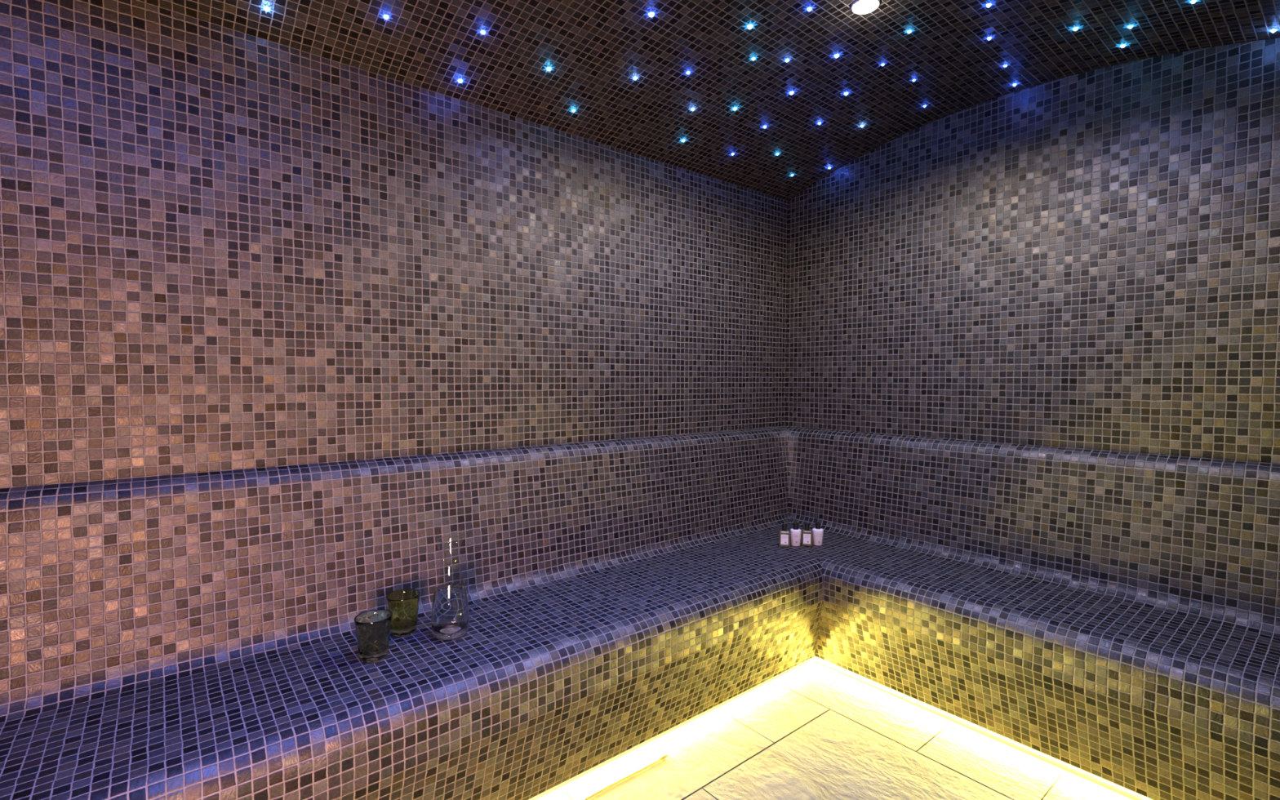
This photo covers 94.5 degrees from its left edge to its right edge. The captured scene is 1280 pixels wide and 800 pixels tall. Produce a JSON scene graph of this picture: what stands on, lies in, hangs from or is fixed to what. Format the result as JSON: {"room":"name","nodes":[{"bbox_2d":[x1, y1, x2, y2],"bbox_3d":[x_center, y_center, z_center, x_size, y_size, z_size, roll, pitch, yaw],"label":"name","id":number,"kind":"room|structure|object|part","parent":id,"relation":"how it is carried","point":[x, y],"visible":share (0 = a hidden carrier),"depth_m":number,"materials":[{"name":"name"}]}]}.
{"room":"spa","nodes":[
{"label":"spa","id":0,"kind":"room"},
{"bbox_2d":[0,0,788,488],"bbox_3d":[-0.549,0.082,1.980,3.350,2.106,0.001,-2,3,-39],"label":"wall","id":1,"kind":"structure","parent":0,"point":[222,248],"depth_m":1.67,"materials":[{"name":"tile"}]},
{"bbox_2d":[137,0,1279,200],"bbox_3d":[0.059,-1.028,1.193,3.350,0.171,1.922,-2,3,-39],"label":"ceiling","id":2,"kind":"structure","parent":0,"point":[594,48],"depth_m":1.85,"materials":[{"name":"tile"}]},
{"bbox_2d":[257,2,275,13],"bbox_3d":[-0.942,-0.988,1.493,0.034,0.013,0.033,-1,2,-18],"label":"recessed light","id":3,"kind":"object","parent":2,"relation":"in","point":[264,7],"visible":1,"depth_m":1.49,"materials":[{"name":"blue"}]},
{"bbox_2d":[379,10,392,21],"bbox_3d":[-0.676,-1.021,1.577,0.033,0.012,0.034,1,2,29],"label":"recessed light","id":4,"kind":"object","parent":2,"relation":"in","point":[384,15],"visible":1,"depth_m":1.57,"materials":[{"name":"blue"}]},
{"bbox_2d":[454,75,466,84],"bbox_3d":[-0.558,-0.991,1.836,0.036,0.014,0.038,1,2,29],"label":"recessed light","id":5,"kind":"object","parent":2,"relation":"in","point":[460,80],"visible":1,"depth_m":1.83,"materials":[{"name":"blue"}]},
{"bbox_2d":[476,26,488,36],"bbox_3d":[-0.445,-1.042,1.676,0.033,0.012,0.034,1,2,29],"label":"recessed light","id":6,"kind":"object","parent":2,"relation":"in","point":[482,31],"visible":1,"depth_m":1.67,"materials":[{"name":"blue"}]},
{"bbox_2d":[542,63,554,71],"bbox_3d":[-0.286,-1.038,1.855,0.036,0.014,0.038,1,2,29],"label":"recessed light","id":7,"kind":"object","parent":2,"relation":"in","point":[548,68],"visible":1,"depth_m":1.85,"materials":[{"name":"blue"}]},
{"bbox_2d":[569,107,577,112],"bbox_3d":[-0.232,-1.009,2.062,0.028,0.011,0.029,1,2,29],"label":"recessed light","id":8,"kind":"object","parent":2,"relation":"in","point":[572,110],"visible":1,"depth_m":2.06,"materials":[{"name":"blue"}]},
{"bbox_2d":[630,74,639,80],"bbox_3d":[-0.016,-1.064,1.956,0.032,0.011,0.032,1,2,29],"label":"recessed light","id":9,"kind":"object","parent":2,"relation":"in","point":[634,77],"visible":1,"depth_m":1.95,"materials":[{"name":"blue"}]},
{"bbox_2d":[644,8,658,18],"bbox_3d":[0.032,-1.099,1.687,0.044,0.013,0.044,1,2,29],"label":"recessed light","id":10,"kind":"object","parent":2,"relation":"in","point":[651,13],"visible":1,"depth_m":1.68,"materials":[{"name":"blue"}]},
{"bbox_2d":[679,137,687,142],"bbox_3d":[0.171,-1.029,2.346,0.033,0.013,0.034,1,2,29],"label":"recessed light","id":11,"kind":"object","parent":2,"relation":"in","point":[682,140],"visible":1,"depth_m":2.34,"materials":[{"name":"blue"}]},
{"bbox_2d":[683,69,693,75],"bbox_3d":[0.160,-1.087,1.965,0.032,0.010,0.032,1,2,29],"label":"recessed light","id":12,"kind":"object","parent":2,"relation":"in","point":[687,72],"visible":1,"depth_m":1.96,"materials":[{"name":"blue"}]},
{"bbox_2d":[688,106,697,111],"bbox_3d":[0.193,-1.064,2.166,0.032,0.011,0.032,1,2,29],"label":"recessed light","id":13,"kind":"object","parent":2,"relation":"in","point":[692,108],"visible":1,"depth_m":2.16,"materials":[{"name":"blue"}]},
{"bbox_2d":[729,105,739,111],"bbox_3d":[0.352,-1.082,2.198,0.038,0.013,0.037,-1,2,-17],"label":"recessed light","id":14,"kind":"object","parent":2,"relation":"in","point":[734,108],"visible":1,"depth_m":2.19,"materials":[{"name":"blue"}]},
{"bbox_2d":[742,20,757,30],"bbox_3d":[0.329,-1.115,1.769,0.044,0.012,0.044,1,2,28],"label":"recessed light","id":15,"kind":"object","parent":2,"relation":"in","point":[750,25],"visible":1,"depth_m":1.76,"materials":[{"name":"blue"}]},
{"bbox_2d":[749,55,758,61],"bbox_3d":[0.369,-1.111,1.927,0.030,0.009,0.031,1,2,29],"label":"recessed light","id":16,"kind":"object","parent":2,"relation":"in","point":[753,57],"visible":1,"depth_m":1.92,"materials":[{"name":"blue"}]},
{"bbox_2d":[760,124,768,128],"bbox_3d":[0.493,-1.082,2.343,0.034,0.012,0.033,-1,2,-17],"label":"recessed light","id":17,"kind":"object","parent":2,"relation":"in","point":[765,126],"visible":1,"depth_m":2.34,"materials":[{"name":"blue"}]},
{"bbox_2d":[782,57,791,62],"bbox_3d":[0.484,-1.118,1.948,0.030,0.009,0.031,1,2,28],"label":"recessed light","id":18,"kind":"object","parent":2,"relation":"in","point":[788,59],"visible":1,"depth_m":1.95,"materials":[{"name":"blue"}]},
{"bbox_2d":[786,88,797,95],"bbox_3d":[0.547,-1.110,2.139,0.043,0.013,0.042,-1,2,-17],"label":"recessed light","id":19,"kind":"object","parent":2,"relation":"in","point":[792,91],"visible":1,"depth_m":2.13,"materials":[{"name":"blue"}]},
{"bbox_2d":[803,4,816,12],"bbox_3d":[0.487,-1.124,1.703,0.036,0.009,0.036,-1,2,-17],"label":"recessed light","id":20,"kind":"object","parent":2,"relation":"in","point":[810,7],"visible":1,"depth_m":1.70,"materials":[{"name":"blue"}]},
{"bbox_2d":[830,50,843,58],"bbox_3d":[0.644,-1.127,1.939,0.042,0.011,0.043,1,2,28],"label":"recessed light","id":21,"kind":"object","parent":2,"relation":"in","point":[837,55],"visible":1,"depth_m":1.94,"materials":[{"name":"blue"}]},
{"bbox_2d":[840,89,850,95],"bbox_3d":[0.756,-1.125,2.174,0.039,0.011,0.039,-1,2,-17],"label":"recessed light","id":22,"kind":"object","parent":2,"relation":"in","point":[846,92],"visible":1,"depth_m":2.17,"materials":[{"name":"blue"}]},
{"bbox_2d":[851,0,879,14],"bbox_3d":[0.644,-1.122,1.692,0.077,0.016,0.077,-2,3,-39],"label":"recessed light","id":23,"kind":"object","parent":2,"relation":"in","point":[858,6],"visible":1,"depth_m":1.68,"materials":[{"name":"white"}]},
{"bbox_2d":[903,27,915,33],"bbox_3d":[0.827,-1.130,1.818,0.032,0.007,0.032,1,2,28],"label":"recessed light","id":24,"kind":"object","parent":2,"relation":"in","point":[908,31],"visible":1,"depth_m":1.81,"materials":[{"name":"blue"}]},
{"bbox_2d":[982,0,995,8],"bbox_3d":[0.987,-1.117,1.676,0.036,0.010,0.036,-1,2,-17],"label":"recessed light","id":25,"kind":"object","parent":2,"relation":"in","point":[990,3],"visible":1,"depth_m":1.67,"materials":[{"name":"blue"}]},
{"bbox_2d":[983,35,995,39],"bbox_3d":[1.089,-1.127,1.846,0.032,0.008,0.032,1,2,28],"label":"recessed light","id":26,"kind":"object","parent":2,"relation":"in","point":[988,37],"visible":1,"depth_m":1.84,"materials":[{"name":"blue"}]},
{"bbox_2d":[1000,62,1010,67],"bbox_3d":[1.240,-1.134,2.010,0.031,0.008,0.031,-1,2,-17],"label":"recessed light","id":27,"kind":"object","parent":2,"relation":"in","point":[1006,64],"visible":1,"depth_m":2.01,"materials":[{"name":"blue"}]},
{"bbox_2d":[1009,81,1019,86],"bbox_3d":[1.356,-1.140,2.143,0.032,0.008,0.032,-1,2,-17],"label":"recessed light","id":28,"kind":"object","parent":2,"relation":"in","point":[1014,84],"visible":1,"depth_m":2.14,"materials":[{"name":"blue"}]},
{"bbox_2d":[1067,24,1083,31],"bbox_3d":[1.299,-1.107,1.765,0.038,0.011,0.037,-1,2,-17],"label":"recessed light","id":29,"kind":"object","parent":2,"relation":"in","point":[1074,28],"visible":1,"depth_m":1.76,"materials":[{"name":"blue"}]},
{"bbox_2d":[1116,42,1129,48],"bbox_3d":[1.501,-1.101,1.839,0.038,0.011,0.037,-1,2,-17],"label":"recessed light","id":30,"kind":"object","parent":2,"relation":"in","point":[1122,45],"visible":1,"depth_m":1.83,"materials":[{"name":"blue"}]},
{"bbox_2d":[1123,22,1137,28],"bbox_3d":[1.432,-1.090,1.728,0.034,0.011,0.034,-1,2,-17],"label":"recessed light","id":31,"kind":"object","parent":2,"relation":"in","point":[1130,26],"visible":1,"depth_m":1.73,"materials":[{"name":"blue"}]},
{"bbox_2d":[1185,0,1200,3],"bbox_3d":[1.467,-1.057,1.568,0.034,0.012,0.033,-1,2,-17],"label":"recessed light","id":32,"kind":"object","parent":2,"relation":"in","point":[1188,1],"visible":1,"depth_m":1.57,"materials":[{"name":"blue"}]},
{"bbox_2d":[1265,26,1279,32],"bbox_3d":[1.763,-1.028,1.646,0.031,0.012,0.033,1,2,29],"label":"recessed light","id":33,"kind":"object","parent":2,"relation":"in","point":[1273,29],"visible":1,"depth_m":1.64,"materials":[{"name":"blue"}]},
{"bbox_2d":[553,665,1112,799],"bbox_3d":[0.055,1.164,1.273,3.350,0.004,1.922,-2,3,-39],"label":"floor","id":34,"kind":"structure","parent":0,"point":[815,734],"depth_m":1.87,"materials":[{"name":"tile"}]},
{"bbox_2d":[583,754,668,799],"bbox_3d":[-0.316,1.147,1.564,1.043,0.008,0.009,-2,3,-39],"label":"light strip","id":35,"kind":"object","parent":34,"relation":"on","point":[666,755],"visible":1,"depth_m":1.79,"materials":[{"name":"yellow plastic"}]},
{"bbox_2d":[0,426,1279,799],"bbox_3d":[0.056,0.680,1.258,3.345,0.964,1.917,-2,3,-39],"label":"tiled bench","id":36,"kind":"object","parent":34,"relation":"on","point":[1111,620],"depth_m":1.69,"materials":[{"name":"tile"}]},
{"bbox_2d":[354,608,392,662],"bbox_3d":[-0.667,0.593,1.483,0.088,0.106,0.088,0,2,-6],"label":"tumbler","id":37,"kind":"object","parent":36,"relation":"on","point":[373,627],"visible":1,"depth_m":1.46,"materials":[{"name":"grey glass"}]},
{"bbox_2d":[386,588,420,636],"bbox_3d":[-0.650,0.587,1.627,0.088,0.106,0.088,1,2,16],"label":"tumbler","id":38,"kind":"object","parent":36,"relation":"on","point":[403,604],"visible":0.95,"depth_m":1.60,"materials":[{"name":"green glass"}]},
{"bbox_2d":[431,535,469,640],"bbox_3d":[-0.519,0.510,1.617,0.099,0.263,0.099,-2,3,-39],"label":"carafe","id":39,"kind":"object","parent":36,"relation":"on","point":[450,615],"visible":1,"depth_m":1.58,"materials":[{"name":"clear glass"}]},
{"bbox_3d":[-0.392,1.136,1.581,2.848,0.026,0.011,-2,3,-39],"label":"led strip","id":40,"kind":"part","parent":36,"relation":"part of","materials":[{"name":"yellow plastic"}]},
{"bbox_2d":[778,523,790,546],"bbox_3d":[0.604,0.565,2.477,0.044,0.092,0.031,1,2,11],"label":"toiletry bottle","id":41,"kind":"object","parent":36,"relation":"on","point":[784,535],"visible":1,"depth_m":2.46,"materials":[{"name":"glass"}]},
{"bbox_2d":[790,522,801,546],"bbox_3d":[0.654,0.564,2.487,0.045,0.095,0.034,1,2,17],"label":"toiletry bottle","id":42,"kind":"object","parent":36,"relation":"on","point":[795,533],"visible":1,"depth_m":2.48,"materials":[{"name":"white plastic"}]},
{"bbox_2d":[801,523,812,546],"bbox_3d":[0.702,0.565,2.490,0.044,0.092,0.031,1,2,15],"label":"toiletry bottle","id":43,"kind":"object","parent":36,"relation":"on","point":[806,534],"visible":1,"depth_m":2.48,"materials":[{"name":"brown glass"}]},
{"bbox_2d":[812,521,823,546],"bbox_3d":[0.751,0.564,2.499,0.045,0.095,0.034,1,2,12],"label":"toiletry bottle","id":44,"kind":"object","parent":36,"relation":"on","point":[817,532],"visible":1,"depth_m":2.49,"materials":[{"name":"white plastic"}]},
{"bbox_3d":[1.181,1.127,1.919,0.011,0.026,1.444,-2,3,-39],"label":"led strip","id":45,"kind":"part","parent":36,"relation":"part of","materials":[{"name":"yellow plastic"}]},
{"bbox_2d":[786,37,1279,553],"bbox_3d":[1.357,-0.011,2.288,0.001,2.277,1.922,-2,3,-39],"label":"wall","id":46,"kind":"structure","parent":0,"point":[1090,260],"depth_m":2.08,"materials":[{"name":"tile"}]}
]}

